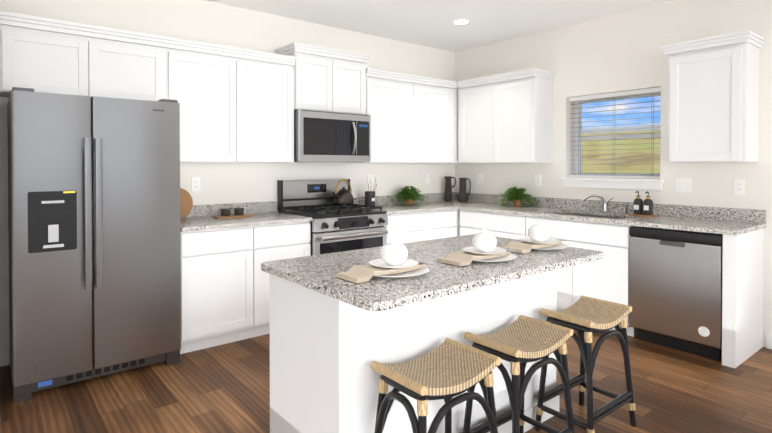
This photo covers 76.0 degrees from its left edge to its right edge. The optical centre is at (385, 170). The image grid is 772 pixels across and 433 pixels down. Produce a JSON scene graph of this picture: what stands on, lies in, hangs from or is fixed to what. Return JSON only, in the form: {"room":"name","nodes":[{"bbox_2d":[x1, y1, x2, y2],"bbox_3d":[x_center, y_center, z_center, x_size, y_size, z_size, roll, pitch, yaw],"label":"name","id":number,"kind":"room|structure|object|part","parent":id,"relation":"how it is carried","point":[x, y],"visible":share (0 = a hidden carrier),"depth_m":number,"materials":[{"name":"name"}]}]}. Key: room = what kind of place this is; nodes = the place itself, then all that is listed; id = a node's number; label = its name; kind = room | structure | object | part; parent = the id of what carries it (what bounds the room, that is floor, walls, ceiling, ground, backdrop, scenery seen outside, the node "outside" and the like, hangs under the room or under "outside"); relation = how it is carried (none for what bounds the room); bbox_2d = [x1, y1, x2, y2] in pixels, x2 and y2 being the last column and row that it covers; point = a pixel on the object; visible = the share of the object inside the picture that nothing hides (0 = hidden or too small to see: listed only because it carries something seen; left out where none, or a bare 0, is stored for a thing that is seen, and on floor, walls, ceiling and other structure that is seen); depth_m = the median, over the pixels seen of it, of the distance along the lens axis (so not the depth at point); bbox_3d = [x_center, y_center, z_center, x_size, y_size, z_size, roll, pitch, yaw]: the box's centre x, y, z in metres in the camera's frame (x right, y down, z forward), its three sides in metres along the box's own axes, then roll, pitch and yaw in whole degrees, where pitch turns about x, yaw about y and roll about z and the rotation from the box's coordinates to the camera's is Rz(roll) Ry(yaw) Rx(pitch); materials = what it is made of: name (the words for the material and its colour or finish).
{"room":"kitchen","nodes":[
{"label":"kitchen","id":0,"kind":"room"},
{"bbox_2d":[0,0,454,366],"bbox_3d":[-3.025,-0.051,3.064,10.220,2.724,0.220,-1,1,-39],"label":"wall","id":1,"kind":"structure","parent":0,"point":[204,21],"depth_m":4.34,"materials":[{"name":"white paint"}]},
{"bbox_2d":[0,15,99,97],"bbox_3d":[-2.271,-0.710,3.312,0.556,0.438,0.328,-1,1,-39],"label":"upper cabinet","id":2,"kind":"object","parent":1,"relation":"attached to","point":[41,57],"depth_m":3.19,"materials":[{"name":"white wood"}]},
{"bbox_2d":[100,31,171,100],"bbox_3d":[-1.928,-0.714,3.590,0.564,0.438,0.328,-1,1,-39],"label":"upper cabinet","id":3,"kind":"object","parent":1,"relation":"attached to","point":[131,67],"depth_m":3.50,"materials":[{"name":"white wood"}]},
{"bbox_2d":[191,177,199,190],"bbox_3d":[-1.574,0.110,4.094,0.072,0.116,0.008,-1,1,-39],"label":"electrical outlet","id":4,"kind":"object","parent":1,"relation":"attached to","point":[195,183],"visible":1,"depth_m":4.09,"materials":[{"name":"white plastic"}]},
{"bbox_2d":[172,43,247,162],"bbox_3d":[-1.483,-0.503,3.953,0.580,0.868,0.328,-1,1,-39],"label":"upper cabinet","id":5,"kind":"object","parent":1,"relation":"attached to","point":[236,104],"depth_m":3.85,"materials":[{"name":"white wood"}]},
{"bbox_2d":[244,55,295,162],"bbox_3d":[-1.123,-0.506,4.245,0.581,0.868,0.328,-1,1,-39],"label":"upper cabinet","id":6,"kind":"object","parent":1,"relation":"attached to","point":[270,81],"depth_m":4.16,"materials":[{"name":"white wood"}]},
{"bbox_2d":[274,42,370,113],"bbox_3d":[-0.585,-0.824,4.646,0.822,0.570,0.377,-1,1,-39],"label":"upper cabinet","id":7,"kind":"object","parent":1,"relation":"attached to","point":[329,79],"visible":0.94,"depth_m":4.49,"materials":[{"name":"white wood"}]},
{"bbox_2d":[294,109,370,161],"bbox_3d":[-0.555,-0.309,4.617,0.760,0.455,0.468,-1,1,-39],"label":"over-the-range microwave","id":8,"kind":"object","parent":7,"relation":"attached to","point":[324,136],"visible":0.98,"depth_m":4.44,"materials":[{"name":"silver metal"}]},
{"bbox_2d":[368,174,372,184],"bbox_3d":[-0.163,0.096,5.237,0.072,0.116,0.008,-1,1,-39],"label":"electrical outlet","id":9,"kind":"object","parent":1,"relation":"attached to","point":[370,176],"visible":0.73,"depth_m":5.23,"materials":[{"name":"white plastic"}]},
{"bbox_2d":[346,71,419,162],"bbox_3d":[-0.036,-0.516,5.126,0.687,0.868,0.328,-1,1,-39],"label":"upper cabinet","id":10,"kind":"object","parent":1,"relation":"attached to","point":[392,101],"depth_m":5.02,"materials":[{"name":"white wood"}]},
{"bbox_2d":[425,174,429,183],"bbox_3d":[0.482,0.090,5.759,0.072,0.116,0.008,-1,1,-39],"label":"electrical outlet","id":11,"kind":"object","parent":1,"relation":"attached to","point":[427,178],"visible":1,"depth_m":5.76,"materials":[{"name":"white plastic"}]},
{"bbox_2d":[420,79,455,162],"bbox_3d":[0.402,-0.520,5.480,0.676,0.868,0.328,-1,1,-39],"label":"upper cabinet","id":12,"kind":"object","parent":1,"relation":"attached to","point":[437,100],"depth_m":5.41,"materials":[{"name":"white wood"}]},
{"bbox_2d":[456,83,459,162],"bbox_3d":[0.783,-0.524,5.789,0.422,0.868,0.328,-1,1,-39],"label":"upper cabinet","id":13,"kind":"object","parent":1,"relation":"attached to","point":[457,88],"depth_m":5.62,"materials":[{"name":"white wood"}]},
{"bbox_2d":[0,325,771,432],"bbox_3d":[0.107,1.388,-0.959,10.440,0.060,10.440,-1,1,-39],"label":"floor","id":14,"kind":"structure","parent":0,"point":[223,388],"depth_m":2.88,"materials":[{"name":"brown wood"}]},
{"bbox_2d":[7,87,180,402],"bbox_3d":[-1.938,0.416,3.297,0.910,1.785,0.735,-1,1,-39],"label":"refrigerator","id":15,"kind":"object","parent":14,"relation":"on","point":[94,236],"visible":1,"depth_m":3.00,"materials":[{"name":"grey metal"}]},
{"bbox_2d":[180,225,263,353],"bbox_3d":[-1.386,0.860,3.860,0.596,0.884,0.620,-1,1,-39],"label":"base cabinet","id":16,"kind":"object","parent":14,"relation":"on","point":[224,288],"depth_m":3.62,"materials":[{"name":"white wood"}]},
{"bbox_2d":[180,201,311,231],"bbox_3d":[-1.208,0.350,3.983,1.034,0.130,0.643,-1,1,-39],"label":"countertop","id":17,"kind":"structure","parent":16,"relation":"on","point":[198,217],"depth_m":4.05,"materials":[{"name":"stone"}]},
{"bbox_2d":[180,188,192,217],"bbox_3d":[-1.665,0.245,3.928,0.250,0.272,0.063,-1,1,-39],"label":"round cutting board","id":18,"kind":"object","parent":17,"relation":"on","point":[186,202],"visible":0.38,"depth_m":3.96,"materials":[{"name":"brown wood"}]},
{"bbox_2d":[213,214,250,218],"bbox_3d":[-1.270,0.376,4.080,0.280,0.014,0.120,-1,1,-39],"label":"board","id":19,"kind":"object","parent":17,"relation":"on","point":[231,216],"visible":0.97,"depth_m":4.03,"materials":[{"name":"brown wood"}]},
{"bbox_2d":[220,207,230,215],"bbox_3d":[-1.312,0.333,4.045,0.080,0.070,0.080,-1,1,-39],"label":"jar","id":20,"kind":"object","parent":19,"relation":"on","point":[225,211],"visible":1,"depth_m":4.01,"materials":[{"name":"grey ceramic"}]},
{"bbox_2d":[234,206,243,214],"bbox_3d":[-1.223,0.332,4.117,0.080,0.070,0.080,-1,1,-39],"label":"jar","id":21,"kind":"object","parent":19,"relation":"on","point":[238,211],"visible":0.96,"depth_m":4.09,"materials":[{"name":"grey ceramic"}]},
{"bbox_2d":[264,221,309,334],"bbox_3d":[-1.031,0.857,4.147,0.560,0.884,0.620,-1,1,-39],"label":"base cabinet","id":22,"kind":"object","parent":14,"relation":"on","point":[286,240],"depth_m":3.92,"materials":[{"name":"white wood"}]},
{"bbox_2d":[277,179,388,255],"bbox_3d":[-0.473,0.691,4.514,0.761,1.207,0.734,-1,1,-39],"label":"range","id":23,"kind":"object","parent":14,"relation":"on","point":[334,228],"visible":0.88,"depth_m":4.39,"materials":[{"name":"silver metal"}]},
{"bbox_2d":[332,179,353,204],"bbox_3d":[-0.430,0.200,4.745,0.254,0.250,0.196,-1,1,-39],"label":"kettle","id":24,"kind":"object","parent":23,"relation":"on","point":[343,196],"visible":1,"depth_m":4.70,"materials":[{"name":"grey metal"}]},
{"bbox_2d":[386,212,427,243],"bbox_3d":[0.001,0.847,4.984,0.555,0.884,0.620,-1,1,-39],"label":"base cabinet","id":25,"kind":"object","parent":14,"relation":"on","point":[408,227],"depth_m":4.76,"materials":[{"name":"white wood"}]},
{"bbox_2d":[353,193,456,214],"bbox_3d":[0.167,0.337,5.096,0.960,0.130,0.643,-1,1,-39],"label":"countertop","id":26,"kind":"structure","parent":25,"relation":"on","point":[435,201],"depth_m":5.28,"materials":[{"name":"stone"}]},
{"bbox_2d":[365,177,377,205],"bbox_3d":[-0.138,0.216,5.007,0.167,0.313,0.110,-1,1,-39],"label":"utensil canister","id":27,"kind":"object","parent":26,"relation":"on","point":[369,197],"visible":0.81,"depth_m":4.95,"materials":[{"name":"grey ceramic"}]},
{"bbox_2d":[391,186,427,205],"bbox_3d":[0.257,0.266,5.299,0.412,0.206,0.378,-1,1,-39],"label":"plant","id":28,"kind":"object","parent":26,"relation":"on","point":[409,196],"visible":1,"depth_m":5.27,"materials":[{"name":"green plant"}]},
{"bbox_2d":[261,234,602,432],"bbox_3d":[0.269,0.866,2.369,1.490,0.908,0.855,-1,1,-39],"label":"kitchen island","id":29,"kind":"object","parent":14,"relation":"on","point":[332,337],"visible":0.69,"depth_m":2.04,"materials":[{"name":"white wood"}]},
{"bbox_2d":[334,238,430,282],"bbox_3d":[0.000,0.345,1.980,0.370,0.140,0.290,-1,1,-39],"label":"place setting","id":30,"kind":"object","parent":29,"relation":"on","point":[394,261],"visible":1,"depth_m":1.97,"materials":[{"name":"white ceramic"}]},
{"bbox_2d":[436,229,516,265],"bbox_3d":[0.430,0.342,2.284,0.370,0.140,0.290,-1,1,-39],"label":"place setting","id":31,"kind":"object","parent":29,"relation":"on","point":[484,248],"visible":1,"depth_m":2.27,"materials":[{"name":"white ceramic"}]},
{"bbox_2d":[501,221,567,253],"bbox_3d":[0.783,0.338,2.595,0.370,0.140,0.290,-1,1,-39],"label":"place setting","id":32,"kind":"object","parent":29,"relation":"on","point":[538,238],"visible":1,"depth_m":2.58,"materials":[{"name":"white ceramic"}]},
{"bbox_2d":[370,338,500,432],"bbox_3d":[0.190,1.017,1.857,0.453,0.621,0.318,-1,1,-39],"label":"stool","id":33,"kind":"object","parent":14,"relation":"on","point":[447,370],"visible":1,"depth_m":1.81,"materials":[{"name":"wicker"}]},
{"bbox_2d":[428,209,459,239],"bbox_3d":[0.339,0.844,5.258,0.559,0.884,0.620,-1,1,-39],"label":"base cabinet","id":34,"kind":"object","parent":14,"relation":"on","point":[445,223],"depth_m":5.07,"materials":[{"name":"white wood"}]},
{"bbox_2d":[460,210,571,239],"bbox_3d":[1.284,0.846,5.030,0.620,0.884,0.875,-1,1,-39],"label":"base cabinet","id":35,"kind":"object","parent":14,"relation":"on","point":[511,226],"depth_m":4.71,"materials":[{"name":"white wood"}]},
{"bbox_2d":[452,192,765,234],"bbox_3d":[1.569,0.342,4.646,0.652,0.130,3.110,-1,1,-39],"label":"countertop","id":36,"kind":"structure","parent":35,"relation":"on","point":[728,221],"depth_m":4.10,"materials":[{"name":"stone"}]},
{"bbox_2d":[444,176,455,201],"bbox_3d":[0.747,0.215,5.827,0.120,0.296,0.106,-1,1,-39],"label":"pitcher","id":37,"kind":"object","parent":36,"relation":"on","point":[448,192],"visible":1,"depth_m":5.79,"materials":[{"name":"grey ceramic"}]},
{"bbox_2d":[457,178,470,201],"bbox_3d":[0.897,0.222,5.757,0.142,0.283,0.132,-1,1,-39],"label":"pitcher","id":38,"kind":"object","parent":36,"relation":"on","point":[462,195],"visible":1,"depth_m":5.72,"materials":[{"name":"grey ceramic"}]},
{"bbox_2d":[498,186,537,206],"bbox_3d":[1.336,0.266,5.116,0.358,0.209,0.443,-1,1,-39],"label":"plant","id":39,"kind":"object","parent":36,"relation":"on","point":[515,196],"visible":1,"depth_m":5.10,"materials":[{"name":"green plant"}]},
{"bbox_2d":[562,213,623,218],"bbox_3d":[1.806,0.505,4.360,0.416,0.184,0.736,-1,1,-39],"label":"sink basin","id":40,"kind":"object","parent":36,"relation":"in","point":[593,216],"visible":0.02,"depth_m":4.55,"materials":[{"name":"silver metal"}]},
{"bbox_2d":[582,194,613,212],"bbox_3d":[1.935,0.295,4.519,0.157,0.165,0.238,-1,1,-39],"label":"faucet","id":41,"kind":"object","parent":36,"relation":"on","point":[602,198],"visible":1,"depth_m":4.51,"materials":[{"name":"silver metal"}]},
{"bbox_2d":[625,204,628,213],"bbox_3d":[2.126,0.337,4.360,0.035,0.085,0.036,-1,1,-39],"label":"sprayer","id":42,"kind":"object","parent":36,"relation":"on","point":[626,208],"visible":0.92,"depth_m":4.35,"materials":[{"name":"silver metal"}]},
{"bbox_2d":[629,213,657,216],"bbox_3d":[2.173,0.376,4.176,0.120,0.012,0.195,-1,1,-39],"label":"soap tray","id":43,"kind":"object","parent":36,"relation":"on","point":[640,215],"visible":0.84,"depth_m":4.13,"materials":[{"name":"brown wood"}]},
{"bbox_2d":[634,191,642,213],"bbox_3d":[2.144,0.269,4.204,0.081,0.198,0.072,-1,1,-39],"label":"soap bottle","id":44,"kind":"object","parent":43,"relation":"on","point":[638,205],"visible":1,"depth_m":4.18,"materials":[{"name":"black glass"}]},
{"bbox_2d":[643,191,652,214],"bbox_3d":[2.194,0.270,4.141,0.081,0.198,0.072,-1,1,-39],"label":"soap bottle","id":45,"kind":"object","parent":43,"relation":"on","point":[647,205],"visible":1,"depth_m":4.12,"materials":[{"name":"black glass"}]},
{"bbox_2d":[463,315,574,432],"bbox_3d":[0.587,1.013,2.178,0.453,0.621,0.318,-1,1,-39],"label":"stool","id":46,"kind":"object","parent":14,"relation":"on","point":[520,342],"visible":0.85,"depth_m":2.15,"materials":[{"name":"wicker"}]},
{"bbox_2d":[534,296,635,432],"bbox_3d":[1.026,1.009,2.533,0.453,0.621,0.318,-1,1,-39],"label":"stool","id":47,"kind":"object","parent":14,"relation":"on","point":[590,315],"visible":0.81,"depth_m":2.50,"materials":[{"name":"wicker"}]},
{"bbox_2d":[552,234,636,336],"bbox_3d":[1.797,0.966,4.397,0.620,0.660,1.001,-1,1,-39],"label":"base cabinet","id":48,"kind":"object","parent":14,"relation":"on","point":[606,278],"depth_m":4.01,"materials":[{"name":"white wood"}]},
{"bbox_2d":[629,226,722,360],"bbox_3d":[2.289,0.869,3.750,0.603,0.870,0.609,-1,1,-39],"label":"dishwasher","id":49,"kind":"object","parent":14,"relation":"on","point":[675,289],"visible":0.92,"depth_m":3.54,"materials":[{"name":"grey metal"}]},
{"bbox_2d":[206,0,671,51],"bbox_3d":[0.107,-1.406,-0.991,10.440,0.080,10.440,-1,1,-39],"label":"ceiling","id":50,"kind":"structure","parent":0,"point":[427,23],"depth_m":4.55,"materials":[{"name":"white paint"}]},
{"bbox_2d":[451,19,470,24],"bbox_3d":[0.722,-1.429,4.746,0.190,0.005,0.190,-1,1,-39],"label":"recessed light","id":51,"kind":"object","parent":50,"relation":"in","point":[460,21],"visible":1,"depth_m":4.75,"materials":[{"name":"white plastic"}]},
{"bbox_2d":[455,0,771,347],"bbox_3d":[4.077,-0.041,2.242,0.220,2.724,10.000,-1,1,-39],"label":"wall","id":52,"kind":"structure","parent":0,"point":[619,52],"depth_m":4.39,"materials":[{"name":"white paint"}]},
{"bbox_2d":[458,82,484,162],"bbox_3d":[1.107,-0.520,5.463,0.328,0.868,0.575,-1,1,-39],"label":"upper cabinet","id":53,"kind":"object","parent":52,"relation":"attached to","point":[471,95],"depth_m":5.42,"materials":[{"name":"white wood"}]},
{"bbox_2d":[477,174,482,183],"bbox_3d":[1.091,0.091,5.745,0.008,0.116,0.072,-1,1,-39],"label":"electrical outlet","id":54,"kind":"object","parent":52,"relation":"attached to","point":[479,178],"visible":1,"depth_m":5.74,"materials":[{"name":"white plastic"}]},
{"bbox_2d":[485,70,554,162],"bbox_3d":[1.388,-0.516,5.117,0.328,0.868,0.553,-1,1,-39],"label":"upper cabinet","id":55,"kind":"object","parent":52,"relation":"attached to","point":[518,107],"depth_m":4.97,"materials":[{"name":"white wood"}]},
{"bbox_2d":[535,175,540,185],"bbox_3d":[1.583,0.098,5.139,0.008,0.116,0.072,-1,1,-39],"label":"electrical outlet","id":56,"kind":"object","parent":52,"relation":"attached to","point":[537,180],"visible":1,"depth_m":5.14,"materials":[{"name":"white plastic"}]},
{"bbox_2d":[560,92,664,189],"bbox_3d":[2.128,-0.282,4.609,0.255,0.887,0.955,-1,1,-39],"label":"window","id":57,"kind":"structure","parent":52,"relation":"in","point":[632,136],"depth_m":4.64,"materials":[{"name":"white"}]},
{"bbox_3d":[2.106,0.115,4.596,0.199,0.094,0.955,-1,1,-39],"label":"window sill apron","id":58,"kind":"part","parent":57,"relation":"part of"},
{"bbox_2d":[569,87,660,178],"bbox_3d":[2.124,-0.330,4.606,0.065,0.788,0.877,-1,1,-39],"label":"window blind slats","id":59,"kind":"structure","parent":52,"relation":"attached to","point":[619,94],"depth_m":4.54,"materials":[{"name":"white plastic"}]},
{"bbox_2d":[676,178,690,192],"bbox_3d":[2.448,0.120,4.071,0.009,0.116,0.115,-1,1,-39],"label":"light switch","id":60,"kind":"object","parent":52,"relation":"attached to","point":[683,185],"visible":1,"depth_m":4.07,"materials":[{"name":"white plastic"}]},
{"bbox_2d":[665,34,763,161],"bbox_3d":[2.481,-0.501,3.768,0.328,0.868,0.520,-1,1,-39],"label":"upper cabinet","id":61,"kind":"object","parent":52,"relation":"attached to","point":[713,88],"depth_m":3.63,"materials":[{"name":"white wood"}]},
{"bbox_2d":[734,179,744,194],"bbox_3d":[2.694,0.123,3.768,0.008,0.116,0.072,-1,1,-39],"label":"electrical outlet","id":62,"kind":"object","parent":52,"relation":"attached to","point":[739,186],"visible":1,"depth_m":3.77,"materials":[{"name":"white plastic"}]},
{"bbox_2d":[767,335,771,348],"bbox_3d":[4.969,1.286,0.969,0.015,0.100,6.875,-1,1,-39],"label":"baseboard","id":63,"kind":"structure","parent":52,"relation":"attached to","point":[769,341],"depth_m":3.62,"materials":[{"name":"white wood"}]},
{"label":"outside","id":64,"kind":"structure","parent":0,"visible":0},
{"bbox_2d":[581,130,660,178],"bbox_3d":[16.615,-0.896,18.829,39.400,4.050,80.000,-1,1,-39],"label":"lawn","id":65,"kind":"structure","parent":64,"point":[607,151],"depth_m":21.58,"materials":[{"name":"green plant"}]},
{"bbox_2d":[581,124,660,133],"bbox_3d":[28.937,-3.266,28.788,0.280,0.440,80.000,-1,1,-39],"label":"fence","id":66,"kind":"object","parent":65,"relation":"on","point":[596,130],"depth_m":40.48,"materials":[{"name":"grey"}]}
]}

